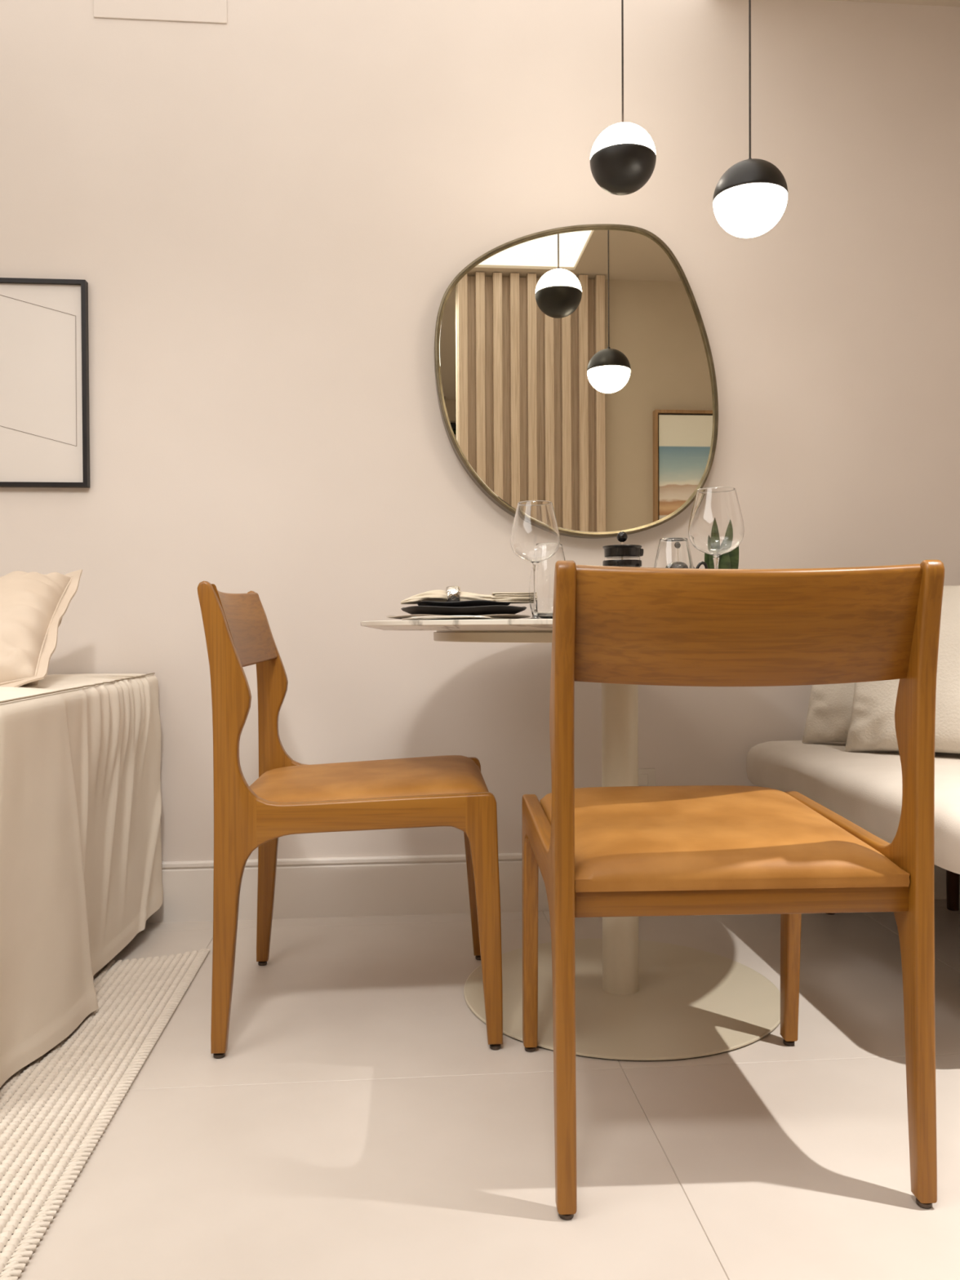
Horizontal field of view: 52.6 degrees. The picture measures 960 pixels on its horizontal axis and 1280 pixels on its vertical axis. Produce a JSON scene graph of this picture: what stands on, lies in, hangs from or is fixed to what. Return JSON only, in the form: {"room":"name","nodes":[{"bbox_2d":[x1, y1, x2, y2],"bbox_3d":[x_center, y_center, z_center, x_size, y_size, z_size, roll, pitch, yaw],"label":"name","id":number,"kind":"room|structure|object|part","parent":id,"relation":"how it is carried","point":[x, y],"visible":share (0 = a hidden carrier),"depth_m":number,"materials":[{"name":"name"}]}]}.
{"room":"dining room","nodes":[
{"label":"dining room","id":0,"kind":"room"},
{"bbox_2d":[0,0,959,862],"bbox_3d":[-0.942,-0.646,2.517,4.950,2.720,0.150,0,1,-5],"label":"wall","id":1,"kind":"structure","parent":0,"point":[268,215],"depth_m":2.50,"materials":[{"name":"paint"}]},
{"bbox_2d":[0,277,89,488],"bbox_3d":[-1.353,-0.636,2.396,0.749,0.513,0.022,0,1,-5],"label":"framed print","id":2,"kind":"object","parent":1,"relation":"attached to","point":[45,418],"visible":1,"depth_m":2.42,"materials":[{"name":"white paper"}]},
{"bbox_2d":[93,0,226,23],"bbox_3d":[-0.802,-1.619,2.438,0.327,0.128,0.004,0,1,-5],"label":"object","id":3,"kind":"object","parent":1,"relation":"attached to","point":[184,11],"visible":1,"depth_m":2.44,"materials":[{"name":"paint"}]},
{"bbox_2d":[146,853,959,922],"bbox_3d":[-0.928,0.640,2.454,4.950,0.151,0.012,0,1,-5],"label":"baseboard","id":4,"kind":"structure","parent":1,"relation":"attached to","point":[430,884],"depth_m":2.50,"materials":[{"name":"paint"}]},
{"bbox_2d":[434,223,718,538],"bbox_3d":[0.250,-0.667,2.516,0.736,0.802,0.050,0,1,-5],"label":"wall mirror","id":5,"kind":"object","parent":1,"relation":"attached to","point":[575,371],"visible":0.92,"depth_m":2.50,"materials":[{"name":"brown mirror"}]},
{"bbox_2d":[638,768,655,786],"bbox_3d":[0.418,0.402,2.565,0.092,0.124,0.009,0,1,-5],"label":"wall outlet","id":6,"kind":"object","parent":1,"relation":"attached to","point":[646,777],"visible":0.15,"depth_m":2.56,"materials":[{"name":"white plastic"}]},
{"bbox_2d":[17,898,959,1279],"bbox_3d":[-0.733,0.807,0.125,4.950,0.120,4.690,0,1,-5],"label":"floor","id":7,"kind":"structure","parent":0,"point":[357,1119],"depth_m":1.42,"materials":[{"name":"tile"}]},
{"bbox_2d":[0,948,209,1279],"bbox_3d":[-0.933,0.729,1.091,0.815,0.010,2.225,0,1,-5],"label":"braided rug","id":8,"kind":"object","parent":7,"relation":"on","point":[55,1110],"visible":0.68,"depth_m":1.54,"materials":[{"name":"beige fabric"}]},
{"bbox_3d":[-0.727,0.728,1.085,0.016,0.007,2.155,0,1,-5],"label":"braided cord","id":9,"kind":"part","parent":8,"relation":"part of","materials":[{"name":"beige fabric"}]},
{"bbox_3d":[-0.711,0.728,1.086,0.016,0.007,2.155,0,1,-5],"label":"braided cord","id":10,"kind":"part","parent":8,"relation":"part of","materials":[{"name":"beige fabric"}]},
{"bbox_3d":[-0.696,0.728,1.090,0.016,0.007,2.155,0,1,-5],"label":"braided cord","id":11,"kind":"part","parent":8,"relation":"part of","materials":[{"name":"beige fabric"}]},
{"bbox_3d":[-0.681,0.728,1.095,0.016,0.007,2.155,0,1,-5],"label":"braided cord","id":12,"kind":"part","parent":8,"relation":"part of","materials":[{"name":"beige fabric"}]},
{"bbox_3d":[-0.666,0.727,1.097,0.016,0.007,2.155,0,1,-5],"label":"braided cord","id":13,"kind":"part","parent":8,"relation":"part of","materials":[{"name":"beige fabric"}]},
{"bbox_3d":[-0.651,0.727,1.104,0.016,0.007,2.155,0,1,-5],"label":"braided cord","id":14,"kind":"part","parent":8,"relation":"part of","materials":[{"name":"beige fabric"}]},
{"bbox_3d":[-0.635,0.727,1.107,0.016,0.007,2.155,0,1,-5],"label":"braided cord","id":15,"kind":"part","parent":8,"relation":"part of","materials":[{"name":"beige fabric"}]},
{"bbox_2d":[0,672,163,1087],"bbox_3d":[-1.748,0.399,1.865,2.021,0.626,0.997,0,1,-5],"label":"bed","id":16,"kind":"object","parent":8,"relation":"on","point":[81,797],"visible":1,"depth_m":1.76,"materials":[{"name":"beige fabric"}]},
{"bbox_2d":[0,568,82,687],"bbox_3d":[-1.092,0.017,1.950,0.549,0.346,0.462,0,1,-7],"label":"cushion","id":17,"kind":"object","parent":16,"relation":"on","point":[33,605],"visible":0.96,"depth_m":1.92,"materials":[{"name":"beige fabric"}]},
{"bbox_3d":[-0.620,0.727,1.115,0.016,0.007,2.155,0,1,-5],"label":"braided cord","id":18,"kind":"part","parent":8,"relation":"part of","materials":[{"name":"beige fabric"}]},
{"bbox_3d":[-0.606,0.727,1.122,0.016,0.007,2.155,0,1,-5],"label":"braided cord","id":19,"kind":"part","parent":8,"relation":"part of","materials":[{"name":"beige fabric"}]},
{"bbox_3d":[-0.742,0.728,1.083,0.016,0.007,2.155,0,1,-5],"label":"braided cord","id":20,"kind":"part","parent":8,"relation":"part of","materials":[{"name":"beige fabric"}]},
{"bbox_2d":[197,580,502,1058],"bbox_3d":[-0.244,0.306,1.925,0.537,0.826,0.486,0,1,-3],"label":"dining chair","id":21,"kind":"object","parent":7,"relation":"on","point":[288,797],"visible":1,"depth_m":1.70,"materials":[{"name":"brown wood"}]},
{"bbox_3d":[-0.435,0.306,1.683,0.098,0.816,0.025,0,1,-3],"label":"leg","id":22,"kind":"part","parent":21,"relation":"part of","materials":[{"name":"brown wood"}]},
{"bbox_3d":[-0.472,-0.024,1.907,0.083,0.154,0.438,0,1,-3],"label":"backrest","id":23,"kind":"part","parent":21,"relation":"part of","materials":[{"name":"brown wood"}]},
{"bbox_3d":[-0.462,0.300,2.143,0.098,0.816,0.025,0,1,-3],"label":"leg","id":24,"kind":"part","parent":21,"relation":"part of","materials":[{"name":"brown wood"}]},
{"bbox_3d":[-0.233,0.308,2.157,0.360,0.086,0.025,0,1,-3],"label":"rail","id":25,"kind":"part","parent":21,"relation":"part of","materials":[{"name":"brown wood"}]},
{"bbox_3d":[-0.206,0.314,1.696,0.360,0.086,0.025,0,1,-3],"label":"rail","id":26,"kind":"part","parent":21,"relation":"part of","materials":[{"name":"brown wood"}]},
{"bbox_3d":[-0.225,0.281,1.926,0.468,0.064,0.433,0,1,-3],"label":"seat","id":27,"kind":"part","parent":21,"relation":"part of","materials":[{"name":"orange leather"}]},
{"bbox_3d":[-0.021,0.483,2.172,0.064,0.442,0.025,0,1,-3],"label":"leg","id":28,"kind":"part","parent":21,"relation":"part of","materials":[{"name":"brown wood"}]},
{"bbox_3d":[0.007,0.490,1.712,0.064,0.442,0.025,0,1,-3],"label":"leg","id":29,"kind":"part","parent":21,"relation":"part of","materials":[{"name":"brown wood"}]},
{"bbox_2d":[360,618,780,1061],"bbox_3d":[0.284,0.338,1.970,1.040,0.756,1.040,0,1,-5],"label":"dining table","id":30,"kind":"object","parent":7,"relation":"on","point":[637,1000],"visible":0.5,"depth_m":1.92,"materials":[{"name":"white stone"}]},
{"bbox_2d":[401,615,504,620],"bbox_3d":[-0.033,-0.039,1.692,0.206,0.008,0.039,0,1,-1],"label":"spoon","id":31,"kind":"object","parent":30,"relation":"on","point":[438,616],"visible":0.85,"depth_m":1.69,"materials":[{"name":"metal"}]},
{"bbox_2d":[407,615,508,620],"bbox_3d":[-0.026,-0.040,1.726,0.205,0.009,0.017,0,1,-8],"label":"knife","id":32,"kind":"object","parent":30,"relation":"on","point":[426,615],"visible":0.48,"depth_m":1.72,"materials":[{"name":"metal"}]},
{"bbox_2d":[386,613,530,620],"bbox_3d":[-0.041,-0.043,1.873,0.278,0.011,0.278,0,1,-5],"label":"charger plate","id":33,"kind":"object","parent":30,"relation":"on","point":[497,615],"visible":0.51,"depth_m":1.78,"materials":[{"name":"white ceramic"}]},
{"bbox_2d":[400,604,526,615],"bbox_3d":[-0.031,-0.053,1.873,0.242,0.022,0.242,0,1,-5],"label":"dinner plate","id":34,"kind":"object","parent":33,"relation":"on","point":[497,609],"visible":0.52,"depth_m":1.77,"materials":[{"name":"black ceramic"}]},
{"bbox_2d":[417,600,511,607],"bbox_3d":[-0.030,-0.061,1.873,0.181,0.027,0.181,0,1,-5],"label":"salad plate","id":35,"kind":"object","parent":34,"relation":"on","point":[471,602],"visible":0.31,"depth_m":1.79,"materials":[{"name":"black ceramic"}]},
{"bbox_2d":[400,589,529,604],"bbox_3d":[-0.023,-0.083,1.873,0.258,0.027,0.079,0,1,-1],"label":"napkin","id":36,"kind":"object","parent":35,"relation":"on","point":[439,595],"visible":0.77,"depth_m":1.85,"materials":[{"name":"fabric"}]},
{"bbox_2d":[445,586,460,601],"bbox_3d":[-0.051,-0.085,1.872,0.027,0.038,0.038,0,1,-1],"label":"napkin ring","id":37,"kind":"object","parent":36,"relation":"on","point":[453,593],"visible":0.69,"depth_m":1.85,"materials":[{"name":"silver metal"}]},
{"bbox_2d":[510,500,559,618],"bbox_3d":[0.098,-0.140,1.727,0.088,0.208,0.088,0,1,-5],"label":"wine glass","id":38,"kind":"object","parent":30,"relation":"on","point":[535,538],"visible":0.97,"depth_m":1.70,"materials":[{"name":"clear glass"}]},
{"bbox_2d":[510,500,559,564],"bbox_3d":[0.098,-0.189,1.727,0.088,0.110,0.088,0,1,-5],"label":"bowl","id":39,"kind":"object","parent":38,"relation":"on","point":[535,538],"depth_m":1.69,"materials":[{"name":"clear glass"}]},
{"bbox_3d":[0.099,-0.087,1.728,0.013,0.094,0.013,0,1,-5],"label":"stem","id":40,"kind":"part","parent":38,"relation":"part of","materials":[{"name":"clear glass"}]},
{"bbox_2d":[528,543,565,618],"bbox_3d":[0.131,-0.108,1.831,0.077,0.142,0.077,0,1,-5],"label":"glass","id":41,"kind":"object","parent":30,"relation":"on","point":[545,570],"visible":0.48,"depth_m":1.80,"materials":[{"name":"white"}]},
{"bbox_3d":[0.284,0.354,1.970,0.120,0.712,0.120,0,1,-5],"label":"stem","id":42,"kind":"part","parent":30,"relation":"part of","materials":[{"name":"beige paint"}]},
{"bbox_2d":[602,531,643,567],"bbox_3d":[0.304,-0.134,2.038,0.082,0.186,0.103,0,1,39],"label":"press","id":43,"kind":"object","parent":30,"relation":"on","point":[616,555],"visible":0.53,"depth_m":2.00,"materials":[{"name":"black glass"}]},
{"bbox_3d":[0.297,-0.186,2.030,0.082,0.026,0.082,0,1,-5],"label":"lid","id":44,"kind":"part","parent":43,"relation":"part of","materials":[{"name":"black plastic"}]},
{"bbox_3d":[0.297,-0.215,2.029,0.022,0.022,0.022,0,1,-5],"label":"knob","id":45,"kind":"part","parent":43,"relation":"part of","materials":[{"name":"black plastic"}]},
{"bbox_3d":[0.297,-0.110,2.030,0.075,0.126,0.075,0,1,-5],"label":"glass","id":46,"kind":"part","parent":43,"relation":"part of","materials":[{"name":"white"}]},
{"bbox_3d":[0.336,-0.182,2.033,0.010,0.018,0.022,0,1,-5],"label":"spout","id":47,"kind":"part","parent":43,"relation":"part of","materials":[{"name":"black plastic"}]},
{"bbox_2d":[653,537,693,568],"bbox_3d":[0.344,-0.108,1.723,0.077,0.142,0.077,0,1,-5],"label":"glass","id":48,"kind":"object","parent":30,"relation":"on","point":[672,553],"visible":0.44,"depth_m":1.70,"materials":[{"name":"clear glass"}]},
{"bbox_2d":[693,560,707,568],"bbox_3d":[0.418,-0.122,2.006,0.090,0.162,0.076,0,1,28],"label":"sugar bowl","id":49,"kind":"object","parent":30,"relation":"on","point":[704,563],"visible":0.09,"depth_m":2.01,"materials":[{"name":"black metal"}]},
{"bbox_2d":[688,486,744,568],"bbox_3d":[0.382,-0.139,1.571,0.088,0.208,0.088,0,1,-5],"label":"wine glass","id":50,"kind":"object","parent":30,"relation":"on","point":[716,528],"visible":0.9,"depth_m":1.54,"materials":[{"name":"clear glass"}]},
{"bbox_3d":[0.382,-0.086,1.571,0.013,0.094,0.013,0,1,-5],"label":"stem","id":51,"kind":"part","parent":50,"relation":"part of","materials":[{"name":"clear glass"}]},
{"bbox_2d":[704,546,738,568],"bbox_3d":[0.546,-0.159,2.201,0.100,0.229,0.100,0,1,-5],"label":"potted plant","id":52,"kind":"object","parent":30,"relation":"on","point":[730,560],"visible":0.22,"depth_m":2.19,"materials":[{"name":"green plant"}]},
{"bbox_2d":[521,560,944,1220],"bbox_3d":[0.328,0.310,1.456,0.486,0.826,0.537,0,1,-2],"label":"dining chair","id":53,"kind":"object","parent":7,"relation":"on","point":[683,850],"visible":1,"depth_m":1.24,"materials":[{"name":"brown wood"}]},
{"bbox_3d":[0.088,0.489,1.685,0.025,0.442,0.064,0,1,-2],"label":"leg","id":54,"kind":"part","parent":53,"relation":"part of","materials":[{"name":"brown wood"}]},
{"bbox_3d":[0.096,0.316,1.470,0.025,0.086,0.360,0,1,-2],"label":"rail","id":55,"kind":"part","parent":53,"relation":"part of","materials":[{"name":"brown wood"}]},
{"bbox_3d":[0.106,0.310,1.241,0.025,0.816,0.098,0,1,-2],"label":"leg","id":56,"kind":"part","parent":53,"relation":"part of","materials":[{"name":"brown wood"}]},
{"bbox_3d":[0.327,0.285,1.474,0.433,0.064,0.468,0,1,-2],"label":"seat","id":57,"kind":"part","parent":53,"relation":"part of","materials":[{"name":"orange leather"}]},
{"bbox_3d":[0.336,0.330,1.258,0.438,0.046,0.022,0,1,-2],"label":"rail","id":58,"kind":"part","parent":53,"relation":"part of","materials":[{"name":"brown wood"}]},
{"bbox_3d":[0.336,-0.018,1.225,0.438,0.154,0.083,0,1,-2],"label":"backrest","id":59,"kind":"part","parent":53,"relation":"part of","materials":[{"name":"brown wood"}]},
{"bbox_3d":[0.549,0.487,1.705,0.025,0.442,0.064,0,1,-2],"label":"leg","id":60,"kind":"part","parent":53,"relation":"part of","materials":[{"name":"brown wood"}]},
{"bbox_3d":[0.557,0.313,1.490,0.025,0.086,0.360,0,1,-2],"label":"rail","id":61,"kind":"part","parent":53,"relation":"part of","materials":[{"name":"brown wood"}]},
{"bbox_3d":[0.567,0.307,1.261,0.025,0.816,0.098,0,1,-2],"label":"leg","id":62,"kind":"part","parent":53,"relation":"part of","materials":[{"name":"brown wood"}]},
{"bbox_2d":[746,740,959,914],"bbox_3d":[1.145,0.347,2.083,0.846,0.727,1.050,0,1,-5],"label":"upholstered sofa","id":63,"kind":"object","parent":7,"relation":"on","point":[864,788],"visible":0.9,"depth_m":2.00,"materials":[{"name":"white fabric"}]},
{"bbox_2d":[801,682,854,742],"bbox_3d":[1.022,0.060,2.344,0.452,0.392,0.175,0,1,33],"label":"throw pillow","id":64,"kind":"object","parent":63,"relation":"on","point":[830,705],"visible":0.09,"depth_m":2.37,"materials":[{"name":"beige fabric"}]},
{"bbox_2d":[844,585,959,753],"bbox_3d":[1.066,0.062,2.178,0.450,0.392,0.175,0,1,34],"label":"throw pillow","id":65,"kind":"object","parent":63,"relation":"on","point":[872,727],"visible":0.31,"depth_m":2.17,"materials":[{"name":"beige fabric"}]},
{"bbox_3d":[1.234,0.552,2.534,0.041,0.302,0.041,0,1,-5],"label":"leg","id":66,"kind":"part","parent":63,"relation":"part of","materials":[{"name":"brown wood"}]},
{"bbox_2d":[830,0,959,6],"bbox_3d":[-0.740,-1.804,0.014,4.950,0.295,4.840,0,1,-5],"label":"ceiling","id":67,"kind":"structure","parent":0,"point":[929,2],"depth_m":2.59,"materials":[{"name":"paint"}]},
{"bbox_3d":[-0.368,-1.709,1.439,2.121,0.040,2.059,0,1,-5],"label":"ceiling light panel","id":68,"kind":"object","parent":67,"relation":"attached to","visible":0},
{"bbox_2d":[590,0,656,195],"bbox_3d":[0.304,-1.330,2.073,0.140,0.744,0.140,0,1,-5],"label":"pendant lamp","id":69,"kind":"object","parent":68,"relation":"hanging from","point":[623,157],"visible":1,"depth_m":2.03,"materials":[{"name":"white"}]},
{"bbox_3d":[0.304,-1.399,2.072,0.004,0.606,0.004,0,1,-5],"label":"cord","id":70,"kind":"part","parent":69,"relation":"part of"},
{"bbox_2d":[712,0,787,237],"bbox_3d":[0.521,-1.242,1.876,0.140,0.916,0.140,0,1,-5],"label":"pendant lamp","id":71,"kind":"object","parent":68,"relation":"hanging from","point":[750,197],"visible":1,"depth_m":1.84,"materials":[{"name":"white glass"}]},
{"bbox_3d":[0.521,-1.311,1.875,0.004,0.778,0.004,0,1,-5],"label":"cord","id":72,"kind":"part","parent":71,"relation":"part of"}
]}

